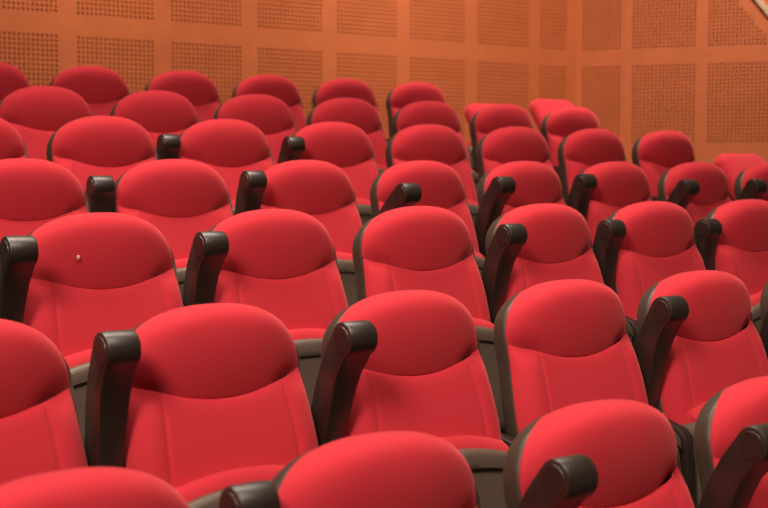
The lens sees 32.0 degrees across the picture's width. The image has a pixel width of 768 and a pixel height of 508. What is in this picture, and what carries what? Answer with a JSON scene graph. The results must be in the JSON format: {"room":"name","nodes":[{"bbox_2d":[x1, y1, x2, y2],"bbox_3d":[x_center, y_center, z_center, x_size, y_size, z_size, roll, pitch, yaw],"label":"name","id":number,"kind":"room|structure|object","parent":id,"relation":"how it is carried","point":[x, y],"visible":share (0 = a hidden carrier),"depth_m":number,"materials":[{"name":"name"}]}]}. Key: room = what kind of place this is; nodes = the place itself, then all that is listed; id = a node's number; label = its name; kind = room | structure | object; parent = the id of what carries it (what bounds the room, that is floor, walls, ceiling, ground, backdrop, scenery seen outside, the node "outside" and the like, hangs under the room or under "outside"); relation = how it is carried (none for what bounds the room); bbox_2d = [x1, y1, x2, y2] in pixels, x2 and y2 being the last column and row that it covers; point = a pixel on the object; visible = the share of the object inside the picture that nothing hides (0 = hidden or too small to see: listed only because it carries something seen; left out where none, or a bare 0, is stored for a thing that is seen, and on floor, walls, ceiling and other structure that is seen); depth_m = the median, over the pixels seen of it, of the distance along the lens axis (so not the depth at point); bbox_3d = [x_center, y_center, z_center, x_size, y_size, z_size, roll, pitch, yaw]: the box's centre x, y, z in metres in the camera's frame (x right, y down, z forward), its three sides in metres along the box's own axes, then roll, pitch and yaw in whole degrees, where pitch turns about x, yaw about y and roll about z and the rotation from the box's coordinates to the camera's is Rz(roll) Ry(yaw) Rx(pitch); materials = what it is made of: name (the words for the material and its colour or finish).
{"room":"auditorium","nodes":[
{"label":"auditorium","id":0,"kind":"room"},
{"bbox_2d":[0,0,576,146],"bbox_3d":[-1.946,-1.184,8.486,8.790,2.172,0.035,-3,4,-37],"label":"wall","id":1,"kind":"structure","parent":0,"point":[515,52],"depth_m":9.55,"materials":[{"name":"orange wood"}]},
{"bbox_2d":[576,0,625,145],"bbox_3d":[1.782,-1.343,11.010,0.412,2.172,0.035,2,4,27],"label":"wall","id":2,"kind":"structure","parent":0,"point":[600,76],"depth_m":10.98,"materials":[{"name":"orange wood"}]},
{"bbox_2d":[624,0,767,163],"bbox_3d":[6.147,-0.716,9.294,9.000,3.207,0.040,1,4,22],"label":"wall","id":3,"kind":"structure","parent":0,"point":[697,69],"depth_m":10.68,"materials":[{"name":"orange wood"}]},
{"bbox_2d":[755,0,767,15],"bbox_3d":[3.021,-1.846,10.430,1.234,1.528,0.027,1,4,22],"label":"trim","id":4,"kind":"structure","parent":3,"relation":"attached to","point":[763,6],"depth_m":10.44,"materials":[{"name":"beige wood"}]},
{"bbox_3d":[1.450,0.564,6.234,15.710,1.035,7.800,-3,4,-37],"label":"floor","id":5,"kind":"structure","parent":0,"visible":0},
{"bbox_2d":[0,118,27,159],"bbox_3d":[-1.523,-0.030,4.978,0.570,1.002,0.520,-3,4,-37],"label":"seat","id":6,"kind":"object","parent":5,"relation":"on","point":[12,145],"visible":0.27,"depth_m":5.14,"materials":[{"name":"red fabric"}]},
{"bbox_2d":[0,62,30,100],"bbox_3d":[-1.998,-0.496,6.865,0.570,1.002,0.520,-3,4,-37],"label":"seat","id":7,"kind":"object","parent":5,"relation":"on","point":[12,79],"visible":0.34,"depth_m":6.99,"materials":[{"name":"red fabric"}]},
{"bbox_2d":[0,319,87,484],"bbox_3d":[-0.790,0.637,2.584,0.570,1.002,0.520,-3,4,-37],"label":"seat","id":8,"kind":"object","parent":5,"relation":"on","point":[40,430],"visible":0.9,"depth_m":2.73,"materials":[{"name":"red fabric"}]},
{"bbox_2d":[0,387,87,484],"bbox_3d":[-0.814,0.474,2.668,0.485,0.363,0.157,-3,4,-37],"label":"cushion","id":9,"kind":"object","parent":8,"relation":"on","point":[40,430],"depth_m":2.73,"materials":[{"name":"red fabric"}]},
{"bbox_2d":[0,158,89,241],"bbox_3d":[-1.144,0.191,4.334,0.570,1.002,0.520,-3,4,-37],"label":"seat","id":10,"kind":"object","parent":5,"relation":"on","point":[34,193],"visible":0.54,"depth_m":4.41,"materials":[{"name":"red fabric"}]},
{"bbox_2d":[0,206,87,241],"bbox_3d":[-1.167,0.027,4.418,0.485,0.363,0.157,-3,4,-37],"label":"cushion","id":11,"kind":"object","parent":10,"relation":"on","point":[14,220],"depth_m":4.40,"materials":[{"name":"red fabric"}]},
{"bbox_2d":[0,86,92,160],"bbox_3d":[-1.491,-0.261,6.031,0.570,1.002,0.520,-3,4,-37],"label":"seat","id":12,"kind":"object","parent":5,"relation":"on","point":[36,112],"visible":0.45,"depth_m":6.06,"materials":[{"name":"red fabric"}]},
{"bbox_2d":[10,123,54,160],"bbox_3d":[-1.514,-0.425,6.115,0.485,0.363,0.157,-3,4,-37],"label":"cushion","id":13,"kind":"object","parent":12,"relation":"on","point":[36,136],"depth_m":6.04,"materials":[{"name":"red fabric"}]},
{"bbox_2d":[49,66,129,115],"bbox_3d":[-1.543,-0.517,7.203,0.571,1.002,0.520,-3,4,-37],"label":"seat","id":14,"kind":"object","parent":5,"relation":"on","point":[101,88],"visible":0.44,"depth_m":7.26,"materials":[{"name":"red fabric"}]},
{"bbox_2d":[87,100,119,115],"bbox_3d":[-1.566,-0.681,7.288,0.485,0.363,0.157,-3,4,-37],"label":"cushion","id":15,"kind":"object","parent":14,"relation":"on","point":[97,107],"depth_m":7.29,"materials":[{"name":"red fabric"}]},
{"bbox_2d":[0,212,183,441],"bbox_3d":[-0.774,0.390,3.618,0.570,1.002,0.346,-3,4,-37],"label":"seat","id":16,"kind":"object","parent":5,"relation":"on","point":[74,278],"visible":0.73,"depth_m":3.56,"materials":[{"name":"red fabric"}]},
{"bbox_2d":[64,349,91,367],"bbox_3d":[-0.682,0.412,3.558,0.410,0.346,0.110,-3,4,-37],"label":"seat cushion","id":17,"kind":"object","parent":16,"relation":"on","point":[75,358],"depth_m":3.48,"materials":[{"name":"red fabric"}]},
{"bbox_2d":[23,268,183,356],"bbox_3d":[-0.745,0.231,3.633,0.485,0.363,0.157,-3,4,-37],"label":"cushion","id":18,"kind":"object","parent":16,"relation":"on","point":[69,306],"depth_m":3.58,"materials":[{"name":"red fabric"}]},
{"bbox_2d":[0,467,189,507],"bbox_3d":[-0.434,0.847,1.987,0.570,1.002,0.520,-3,4,-37],"label":"seat","id":19,"kind":"object","parent":5,"relation":"on","point":[85,487],"visible":1,"depth_m":2.07,"materials":[{"name":"red fabric"}]},
{"bbox_2d":[46,116,157,192],"bbox_3d":[-1.072,-0.051,5.312,0.567,1.002,0.520,-3,4,-37],"label":"seat","id":20,"kind":"object","parent":5,"relation":"on","point":[112,146],"visible":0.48,"depth_m":5.35,"materials":[{"name":"red fabric"}]},
{"bbox_2d":[53,155,155,192],"bbox_3d":[-1.097,-0.215,5.395,0.485,0.363,0.157,-3,4,-37],"label":"cushion","id":21,"kind":"object","parent":20,"relation":"on","point":[82,166],"depth_m":5.35,"materials":[{"name":"red fabric"}]},
{"bbox_2d":[110,90,199,147],"bbox_3d":[-1.039,-0.282,6.366,0.568,1.002,0.520,-3,4,-37],"label":"seat","id":22,"kind":"object","parent":5,"relation":"on","point":[158,112],"visible":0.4,"depth_m":6.41,"materials":[{"name":"red fabric"}]},
{"bbox_2d":[147,129,185,147],"bbox_3d":[-1.064,-0.446,6.449,0.485,0.363,0.157,-3,4,-37],"label":"cushion","id":23,"kind":"object","parent":22,"relation":"on","point":[154,133],"depth_m":6.43,"materials":[{"name":"red fabric"}]},
{"bbox_2d":[86,159,233,297],"bbox_3d":[-0.743,0.166,4.739,0.568,1.002,0.346,-3,4,-37],"label":"seat","id":24,"kind":"object","parent":5,"relation":"on","point":[182,198],"visible":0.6,"depth_m":4.70,"materials":[{"name":"red fabric"}]},
{"bbox_2d":[117,203,232,259],"bbox_3d":[-0.715,0.006,4.753,0.485,0.363,0.157,-3,4,-37],"label":"cushion","id":25,"kind":"object","parent":24,"relation":"on","point":[179,223],"depth_m":4.72,"materials":[{"name":"red fabric"}]},
{"bbox_2d":[175,258,187,268],"bbox_3d":[-0.651,0.187,4.679,0.410,0.346,0.110,-3,4,-37],"label":"seat cushion","id":26,"kind":"object","parent":24,"relation":"on","point":[181,263],"depth_m":4.64,"materials":[{"name":"red fabric"}]},
{"bbox_2d":[144,70,220,121],"bbox_3d":[-1.087,-0.538,7.542,0.571,1.002,0.520,-3,4,-37],"label":"seat","id":27,"kind":"object","parent":5,"relation":"on","point":[196,87],"visible":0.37,"depth_m":7.62,"materials":[{"name":"red fabric"}]},
{"bbox_2d":[194,100,219,121],"bbox_3d":[-1.110,-0.702,7.626,0.485,0.363,0.157,-3,4,-37],"label":"cushion","id":28,"kind":"object","parent":27,"relation":"on","point":[205,109],"depth_m":7.67,"materials":[{"name":"red fabric"}]},
{"bbox_2d":[84,303,318,507],"bbox_3d":[-0.375,0.614,2.956,0.563,1.002,0.346,-3,4,-37],"label":"seat","id":29,"kind":"object","parent":5,"relation":"on","point":[202,400],"visible":0.89,"depth_m":2.90,"materials":[{"name":"red fabric"}]},
{"bbox_2d":[125,367,318,488],"bbox_3d":[-0.350,0.455,2.969,0.485,0.363,0.157,-3,4,-37],"label":"cushion","id":30,"kind":"object","parent":29,"relation":"on","point":[185,431],"depth_m":2.92,"materials":[{"name":"red fabric"}]},
{"bbox_2d":[175,465,285,501],"bbox_3d":[-0.286,0.636,2.894,0.410,0.346,0.110,-3,4,-37],"label":"seat cushion","id":31,"kind":"object","parent":29,"relation":"on","point":[195,483],"depth_m":2.86,"materials":[{"name":"red fabric"}]},
{"bbox_2d":[156,119,273,214],"bbox_3d":[-0.675,-0.076,5.715,0.567,1.002,0.346,-3,4,-37],"label":"seat","id":32,"kind":"object","parent":5,"relation":"on","point":[231,147],"visible":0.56,"depth_m":5.68,"materials":[{"name":"red fabric"}]},
{"bbox_2d":[179,156,272,200],"bbox_3d":[-0.648,-0.236,5.729,0.485,0.363,0.157,-3,4,-37],"label":"cushion","id":33,"kind":"object","parent":32,"relation":"on","point":[230,168],"depth_m":5.71,"materials":[{"name":"red fabric"}]},
{"bbox_2d":[213,94,296,165],"bbox_3d":[-0.589,-0.303,6.700,0.568,1.002,0.520,-3,4,-37],"label":"seat","id":34,"kind":"object","parent":5,"relation":"on","point":[271,115],"visible":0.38,"depth_m":6.77,"materials":[{"name":"red fabric"}]},
{"bbox_2d":[265,127,295,161],"bbox_3d":[-0.613,-0.467,6.783,0.485,0.363,0.157,-3,4,-37],"label":"cushion","id":35,"kind":"object","parent":34,"relation":"on","point":[274,136],"depth_m":6.81,"materials":[{"name":"red fabric"}]},
{"bbox_2d":[182,209,347,408],"bbox_3d":[-0.326,0.369,3.950,0.564,1.002,0.346,-3,4,-37],"label":"seat","id":36,"kind":"object","parent":5,"relation":"on","point":[283,263],"visible":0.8,"depth_m":3.91,"materials":[{"name":"red fabric"}]},
{"bbox_2d":[214,260,347,329],"bbox_3d":[-0.300,0.210,3.963,0.485,0.363,0.157,-3,4,-37],"label":"cushion","id":37,"kind":"object","parent":36,"relation":"on","point":[302,294],"depth_m":3.94,"materials":[{"name":"red fabric"}]},
{"bbox_2d":[288,328,325,339],"bbox_3d":[-0.236,0.391,3.889,0.410,0.346,0.110,-3,4,-37],"label":"seat cushion","id":38,"kind":"object","parent":36,"relation":"on","point":[296,333],"depth_m":3.90,"materials":[{"name":"red fabric"}]},
{"bbox_2d":[231,75,305,130],"bbox_3d":[-0.631,-0.560,7.880,0.571,1.002,0.520,-3,4,-37],"label":"seat","id":39,"kind":"object","parent":5,"relation":"on","point":[282,88],"visible":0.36,"depth_m":7.95,"materials":[{"name":"red fabric"}]},
{"bbox_2d":[289,103,305,130],"bbox_3d":[-0.654,-0.724,7.964,0.485,0.363,0.157,-3,4,-37],"label":"cushion","id":40,"kind":"object","parent":39,"relation":"on","point":[296,109],"depth_m":8.04,"materials":[{"name":"red fabric"}]},
{"bbox_2d":[234,160,361,306],"bbox_3d":[-0.291,0.144,5.074,0.568,1.002,0.346,-3,4,-37],"label":"seat","id":41,"kind":"object","parent":5,"relation":"on","point":[321,190],"visible":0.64,"depth_m":5.04,"materials":[{"name":"red fabric"}]},
{"bbox_2d":[260,201,361,253],"bbox_3d":[-0.263,-0.015,5.089,0.485,0.363,0.157,-3,4,-37],"label":"cushion","id":42,"kind":"object","parent":41,"relation":"on","point":[341,219],"depth_m":5.11,"materials":[{"name":"red fabric"}]},
{"bbox_2d":[336,252,352,259],"bbox_3d":[-0.200,0.166,5.014,0.410,0.346,0.110,-3,4,-37],"label":"seat cushion","id":43,"kind":"object","parent":41,"relation":"on","point":[340,255],"depth_m":5.05,"materials":[{"name":"red fabric"}]},
{"bbox_2d":[277,122,378,225],"bbox_3d":[-0.225,-0.097,6.048,0.567,1.002,0.346,-3,4,-37],"label":"seat","id":44,"kind":"object","parent":5,"relation":"on","point":[346,146],"visible":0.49,"depth_m":6.03,"materials":[{"name":"red fabric"}]},
{"bbox_2d":[339,158,378,199],"bbox_3d":[-0.198,-0.257,6.062,0.485,0.363,0.157,-3,4,-37],"label":"cushion","id":45,"kind":"object","parent":44,"relation":"on","point":[361,172],"depth_m":6.10,"materials":[{"name":"red fabric"}]},
{"bbox_2d":[356,198,370,204],"bbox_3d":[-0.134,-0.075,5.988,0.410,0.346,0.110,-3,4,-37],"label":"seat cushion","id":46,"kind":"object","parent":44,"relation":"on","point":[360,201],"depth_m":6.02,"materials":[{"name":"red fabric"}]},
{"bbox_2d":[306,98,386,173],"bbox_3d":[-0.139,-0.324,7.034,0.568,1.002,0.520,-3,4,-37],"label":"seat","id":47,"kind":"object","parent":5,"relation":"on","point":[360,113],"visible":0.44,"depth_m":7.10,"materials":[{"name":"red fabric"}]},
{"bbox_2d":[367,129,386,166],"bbox_3d":[-0.163,-0.488,7.117,0.485,0.363,0.157,-3,4,-37],"label":"cushion","id":48,"kind":"object","parent":47,"relation":"on","point":[376,137],"depth_m":7.18,"materials":[{"name":"red fabric"}]},
{"bbox_2d":[376,164,386,169],"bbox_3d":[-0.100,-0.307,7.043,0.410,0.346,0.110,-3,4,-37],"label":"seat cushion","id":49,"kind":"object","parent":47,"relation":"on","point":[379,166],"depth_m":7.11,"materials":[{"name":"red fabric"}]},
{"bbox_2d":[312,79,386,143],"bbox_3d":[-0.175,-0.581,8.218,0.571,1.002,0.520,-3,4,-37],"label":"seat","id":50,"kind":"object","parent":5,"relation":"on","point":[337,88],"visible":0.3,"depth_m":8.25,"materials":[{"name":"red fabric"}]},
{"bbox_2d":[219,431,480,507],"bbox_3d":[-0.002,0.824,2.354,0.570,1.002,0.346,-3,4,-37],"label":"seat","id":51,"kind":"object","parent":5,"relation":"on","point":[385,469],"visible":1,"depth_m":2.32,"materials":[{"name":"red fabric"}]},
{"bbox_2d":[311,290,508,507],"bbox_3d":[0.068,0.594,3.285,0.563,1.002,0.346,-3,4,-37],"label":"seat","id":52,"kind":"object","parent":5,"relation":"on","point":[404,360],"visible":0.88,"depth_m":3.24,"materials":[{"name":"red fabric"}]},
{"bbox_2d":[344,348,501,439],"bbox_3d":[0.093,0.434,3.297,0.485,0.363,0.157,-3,4,-37],"label":"cushion","id":53,"kind":"object","parent":52,"relation":"on","point":[443,393],"depth_m":3.27,"materials":[{"name":"red fabric"}]},
{"bbox_2d":[439,435,508,450],"bbox_3d":[0.157,0.615,3.223,0.410,0.346,0.110,-3,4,-37],"label":"seat cushion","id":54,"kind":"object","parent":52,"relation":"on","point":[460,442],"depth_m":3.27,"materials":[{"name":"red fabric"}]},
{"bbox_2d":[386,82,445,142],"bbox_3d":[0.281,-0.602,8.556,0.571,1.002,0.520,-3,4,-37],"label":"seat","id":55,"kind":"object","parent":5,"relation":"on","point":[403,95],"visible":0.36,"depth_m":8.56,"materials":[{"name":"red fabric"}]},
{"bbox_2d":[391,106,399,118],"bbox_3d":[0.258,-0.766,8.641,0.485,0.363,0.157,-3,4,-37],"label":"cushion","id":56,"kind":"object","parent":55,"relation":"on","point":[394,109],"depth_m":8.53,"materials":[{"name":"red fabric"}]},
{"bbox_2d":[370,160,484,274],"bbox_3d":[0.184,0.126,5.378,0.568,1.002,0.426,-3,4,-37],"label":"seat","id":57,"kind":"object","parent":5,"relation":"on","point":[419,182],"visible":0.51,"depth_m":5.38,"materials":[{"name":"red fabric"}]},
{"bbox_2d":[378,200,478,252],"bbox_3d":[0.189,-0.036,5.424,0.485,0.363,0.157,-3,4,-37],"label":"cushion","id":58,"kind":"object","parent":57,"relation":"on","point":[460,208],"depth_m":5.50,"materials":[{"name":"red fabric"}]},
{"bbox_2d":[474,251,484,258],"bbox_3d":[0.252,0.145,5.349,0.410,0.346,0.110,-3,4,-37],"label":"seat cushion","id":59,"kind":"object","parent":57,"relation":"on","point":[477,255],"depth_m":5.44,"materials":[{"name":"red fabric"}]},
{"bbox_2d":[352,206,505,432],"bbox_3d":[0.127,0.348,4.287,0.544,1.002,0.346,-3,4,-37],"label":"seat","id":60,"kind":"object","parent":5,"relation":"on","point":[430,248],"visible":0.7,"depth_m":4.26,"materials":[{"name":"red fabric"}]},
{"bbox_2d":[363,253,490,321],"bbox_3d":[0.145,0.189,4.293,0.485,0.363,0.157,-3,4,-37],"label":"cushion","id":61,"kind":"object","parent":60,"relation":"on","point":[456,275],"depth_m":4.28,"materials":[{"name":"red fabric"}]},
{"bbox_2d":[472,317,493,328],"bbox_3d":[0.209,0.370,4.219,0.410,0.346,0.110,-3,4,-37],"label":"seat cushion","id":62,"kind":"object","parent":60,"relation":"on","point":[479,322],"depth_m":4.30,"materials":[{"name":"red fabric"}]},
{"bbox_2d":[385,124,478,224],"bbox_3d":[0.276,-0.114,6.312,0.567,1.002,0.520,-3,4,-37],"label":"seat","id":63,"kind":"object","parent":5,"relation":"on","point":[430,142],"visible":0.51,"depth_m":6.36,"materials":[{"name":"red fabric"}]},
{"bbox_2d":[392,158,477,202],"bbox_3d":[0.251,-0.277,6.396,0.485,0.363,0.157,-3,4,-37],"label":"cushion","id":64,"kind":"object","parent":63,"relation":"on","point":[460,165],"depth_m":6.46,"materials":[{"name":"red fabric"}]},
{"bbox_2d":[467,199,477,205],"bbox_3d":[0.315,-0.096,6.321,0.410,0.346,0.110,-3,4,-37],"label":"seat cushion","id":65,"kind":"object","parent":63,"relation":"on","point":[470,202],"depth_m":6.40,"materials":[{"name":"red fabric"}]},
{"bbox_2d":[392,101,478,193],"bbox_3d":[0.311,-0.345,7.368,0.568,1.002,0.520,-3,4,-37],"label":"seat","id":66,"kind":"object","parent":5,"relation":"on","point":[421,112],"visible":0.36,"depth_m":7.40,"materials":[{"name":"red fabric"}]},
{"bbox_2d":[398,129,470,167],"bbox_3d":[0.287,-0.509,7.451,0.485,0.363,0.157,-3,4,-37],"label":"cushion","id":67,"kind":"object","parent":66,"relation":"on","point":[459,131],"depth_m":7.55,"materials":[{"name":"red fabric"}]},
{"bbox_2d":[464,103,494,167],"bbox_3d":[0.728,-0.560,8.890,0.472,0.876,0.343,-3,4,-37],"label":"seat","id":68,"kind":"object","parent":5,"relation":"on","point":[471,109],"visible":0.08,"depth_m":8.77,"materials":[{"name":"red fabric"}]},
{"bbox_2d":[464,103,494,123],"bbox_3d":[0.747,-0.828,8.847,0.400,0.335,0.279,-3,4,-37],"label":"cushion","id":69,"kind":"object","parent":68,"relation":"on","point":[471,109],"depth_m":8.79,"materials":[{"name":"red fabric"}]},
{"bbox_2d":[469,104,533,172],"bbox_3d":[0.762,-0.366,7.702,0.568,1.002,0.520,-3,4,-37],"label":"seat","id":70,"kind":"object","parent":5,"relation":"on","point":[488,119],"visible":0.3,"depth_m":7.71,"materials":[{"name":"red fabric"}]},
{"bbox_2d":[476,131,485,143],"bbox_3d":[0.737,-0.530,7.785,0.485,0.363,0.157,-3,4,-37],"label":"cushion","id":71,"kind":"object","parent":70,"relation":"on","point":[479,134],"depth_m":7.67,"materials":[{"name":"red fabric"}]},
{"bbox_2d":[474,161,565,257],"bbox_3d":[0.613,0.102,5.745,0.568,1.002,0.346,-3,4,-37],"label":"seat","id":72,"kind":"object","parent":5,"relation":"on","point":[506,187],"visible":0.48,"depth_m":5.68,"materials":[{"name":"red fabric"}]},
{"bbox_2d":[501,198,565,214],"bbox_3d":[0.640,-0.057,5.759,0.485,0.363,0.157,-3,4,-37],"label":"cushion","id":73,"kind":"object","parent":72,"relation":"on","point":[513,203],"depth_m":5.72,"materials":[{"name":"red fabric"}]},
{"bbox_2d":[476,126,566,205],"bbox_3d":[0.725,-0.135,6.646,0.567,1.002,0.520,-3,4,-37],"label":"seat","id":74,"kind":"object","parent":5,"relation":"on","point":[504,145],"visible":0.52,"depth_m":6.66,"materials":[{"name":"red fabric"}]},
{"bbox_2d":[483,158,553,173],"bbox_3d":[0.701,-0.298,6.729,0.485,0.363,0.157,-3,4,-37],"label":"cushion","id":75,"kind":"object","parent":74,"relation":"on","point":[489,164],"depth_m":6.65,"materials":[{"name":"red fabric"}]},
{"bbox_2d":[529,99,574,131],"bbox_3d":[1.190,-0.604,9.233,0.645,0.921,0.520,-3,4,-37],"label":"seat","id":76,"kind":"object","parent":5,"relation":"on","point":[539,108],"visible":0.1,"depth_m":9.13,"materials":[{"name":"red fabric"}]},
{"bbox_2d":[481,203,632,433],"bbox_3d":[0.565,0.328,4.611,0.564,1.002,0.346,-3,4,-37],"label":"seat","id":77,"kind":"object","parent":5,"relation":"on","point":[527,246],"visible":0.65,"depth_m":4.55,"materials":[{"name":"red fabric"}]},
{"bbox_2d":[504,248,603,302],"bbox_3d":[0.591,0.169,4.624,0.485,0.363,0.157,-3,4,-37],"label":"cushion","id":78,"kind":"object","parent":77,"relation":"on","point":[528,267],"depth_m":4.58,"materials":[{"name":"red fabric"}]},
{"bbox_2d":[541,107,599,181],"bbox_3d":[1.242,-0.389,8.058,0.642,1.002,0.520,-3,4,-37],"label":"seat","id":79,"kind":"object","parent":5,"relation":"on","point":[560,123],"visible":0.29,"depth_m":8.04,"materials":[{"name":"red fabric"}]},
{"bbox_2d":[547,133,563,165],"bbox_3d":[1.188,-0.551,8.119,0.485,0.363,0.157,-3,4,-37],"label":"cushion","id":80,"kind":"object","parent":79,"relation":"on","point":[553,139],"depth_m":7.99,"materials":[{"name":"red fabric"}]},
{"bbox_2d":[493,279,680,459],"bbox_3d":[0.519,0.573,3.620,0.543,1.002,0.346,-3,4,-37],"label":"seat","id":81,"kind":"object","parent":5,"relation":"on","point":[558,344],"visible":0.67,"depth_m":3.56,"materials":[{"name":"red fabric"}]},
{"bbox_2d":[507,333,648,432],"bbox_3d":[0.536,0.413,3.626,0.485,0.363,0.157,-3,4,-37],"label":"cushion","id":82,"kind":"object","parent":81,"relation":"on","point":[546,374],"depth_m":3.56,"materials":[{"name":"red fabric"}]},
{"bbox_2d":[557,128,626,204],"bbox_3d":[1.175,-0.155,6.979,0.567,1.002,0.520,-3,4,-37],"label":"seat","id":83,"kind":"object","parent":5,"relation":"on","point":[580,150],"visible":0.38,"depth_m":6.99,"materials":[{"name":"red fabric"}]},
{"bbox_2d":[565,159,625,192],"bbox_3d":[1.150,-0.319,7.062,0.485,0.363,0.157,-3,4,-37],"label":"cushion","id":84,"kind":"object","parent":83,"relation":"on","point":[573,167],"depth_m":6.95,"materials":[{"name":"red fabric"}]},
{"bbox_2d":[503,399,694,507],"bbox_3d":[0.451,0.803,2.690,0.570,1.002,0.346,-3,4,-37],"label":"seat","id":85,"kind":"object","parent":5,"relation":"on","point":[607,453],"visible":1,"depth_m":2.65,"materials":[{"name":"red fabric"}]},
{"bbox_2d":[522,465,694,507],"bbox_3d":[0.479,0.644,2.704,0.485,0.363,0.157,-3,4,-37],"label":"cushion","id":86,"kind":"object","parent":85,"relation":"on","point":[664,487],"depth_m":2.73,"materials":[{"name":"red fabric"}]},
{"bbox_2d":[567,161,651,244],"bbox_3d":[1.064,0.081,6.080,0.568,1.002,0.346,-3,4,-37],"label":"seat","id":87,"kind":"object","parent":5,"relation":"on","point":[600,190],"visible":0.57,"depth_m":6.02,"materials":[{"name":"red fabric"}]},
{"bbox_2d":[586,197,651,244],"bbox_3d":[1.092,-0.078,6.094,0.485,0.363,0.157,-3,4,-37],"label":"cushion","id":88,"kind":"object","parent":87,"relation":"on","point":[598,209],"depth_m":6.00,"materials":[{"name":"red fabric"}]},
{"bbox_2d":[593,201,705,350],"bbox_3d":[1.010,0.307,4.941,0.564,1.002,0.346,-3,4,-37],"label":"seat","id":89,"kind":"object","parent":5,"relation":"on","point":[640,245],"visible":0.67,"depth_m":4.87,"materials":[{"name":"red fabric"}]},
{"bbox_2d":[616,243,705,319],"bbox_3d":[1.036,0.148,4.954,0.485,0.363,0.157,-3,4,-37],"label":"cushion","id":90,"kind":"object","parent":89,"relation":"on","point":[639,266],"depth_m":4.87,"materials":[{"name":"red fabric"}]},
{"bbox_2d":[632,130,694,200],"bbox_3d":[1.624,-0.176,7.313,0.567,1.002,0.520,-3,4,-37],"label":"seat","id":91,"kind":"object","parent":5,"relation":"on","point":[655,153],"visible":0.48,"depth_m":7.32,"materials":[{"name":"red fabric"}]},
{"bbox_2d":[639,159,694,196],"bbox_3d":[1.600,-0.340,7.396,0.485,0.363,0.157,-3,4,-37],"label":"cushion","id":92,"kind":"object","parent":91,"relation":"on","point":[653,169],"depth_m":7.29,"materials":[{"name":"red fabric"}]},
{"bbox_2d":[657,162,730,226],"bbox_3d":[1.516,0.060,6.415,0.568,1.002,0.346,-3,4,-37],"label":"seat","id":93,"kind":"object","parent":5,"relation":"on","point":[699,188],"visible":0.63,"depth_m":6.37,"materials":[{"name":"red fabric"}]},
{"bbox_2d":[666,196,730,226],"bbox_3d":[1.544,-0.099,6.429,0.485,0.363,0.157,-3,4,-37],"label":"cushion","id":94,"kind":"object","parent":93,"relation":"on","point":[699,207],"depth_m":6.39,"materials":[{"name":"red fabric"}]},
{"bbox_2d":[635,270,767,507],"bbox_3d":[0.954,0.552,3.942,0.563,1.002,0.346,-3,4,-37],"label":"seat","id":95,"kind":"object","parent":5,"relation":"on","point":[698,338],"visible":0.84,"depth_m":3.87,"materials":[{"name":"red fabric"}]},
{"bbox_2d":[685,400,707,422],"bbox_3d":[1.043,0.574,3.880,0.410,0.346,0.110,-3,4,-37],"label":"seat cushion","id":96,"kind":"object","parent":95,"relation":"on","point":[693,408],"depth_m":3.79,"materials":[{"name":"red fabric"}]},
{"bbox_2d":[660,321,767,424],"bbox_3d":[0.979,0.393,3.955,0.485,0.363,0.157,-3,4,-37],"label":"cushion","id":97,"kind":"object","parent":95,"relation":"on","point":[702,359],"depth_m":3.88,"materials":[{"name":"red fabric"}]},
{"bbox_2d":[693,376,767,507],"bbox_3d":[0.986,0.785,2.979,0.644,1.002,0.520,-3,4,-37],"label":"seat","id":98,"kind":"object","parent":5,"relation":"on","point":[730,442],"visible":1,"depth_m":2.94,"materials":[{"name":"red fabric"}]},
{"bbox_2d":[713,458,767,507],"bbox_3d":[0.933,0.623,3.041,0.485,0.363,0.157,-3,4,-37],"label":"cushion","id":99,"kind":"object","parent":98,"relation":"on","point":[759,496],"depth_m":2.93,"materials":[{"name":"red fabric"}]},
{"bbox_2d":[694,199,767,333],"bbox_3d":[1.537,0.289,5.224,0.638,1.002,0.520,-3,4,-37],"label":"seat","id":100,"kind":"object","parent":5,"relation":"on","point":[732,238],"visible":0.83,"depth_m":5.19,"materials":[{"name":"red fabric"}]},
{"bbox_2d":[715,243,767,295],"bbox_3d":[1.482,0.127,5.285,0.485,0.363,0.157,-3,4,-37],"label":"cushion","id":101,"kind":"object","parent":100,"relation":"on","point":[748,262],"depth_m":5.19,"materials":[{"name":"red fabric"}]},
{"bbox_2d":[750,291,761,306],"bbox_3d":[1.545,0.308,5.210,0.410,0.346,0.110,-3,4,-37],"label":"seat cushion","id":102,"kind":"object","parent":100,"relation":"on","point":[755,296],"depth_m":5.12,"materials":[{"name":"red fabric"}]},
{"bbox_2d":[714,153,765,200],"bbox_3d":[2.097,-0.136,7.667,0.558,0.876,0.520,-3,4,-37],"label":"seat","id":103,"kind":"object","parent":5,"relation":"on","point":[732,164],"visible":0.11,"depth_m":7.53,"materials":[{"name":"red fabric"}]},
{"bbox_2d":[734,162,767,200],"bbox_3d":[2.050,0.042,6.703,0.642,1.002,0.520,-3,4,-37],"label":"seat","id":104,"kind":"object","parent":5,"relation":"on","point":[752,182],"visible":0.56,"depth_m":6.67,"materials":[{"name":"red fabric"}]},
{"bbox_2d":[759,281,767,358],"bbox_3d":[1.488,0.534,4.231,0.637,1.002,0.520,-3,4,-37],"label":"seat","id":105,"kind":"object","parent":5,"relation":"on","point":[763,334],"visible":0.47,"depth_m":4.20,"materials":[{"name":"red fabric"}]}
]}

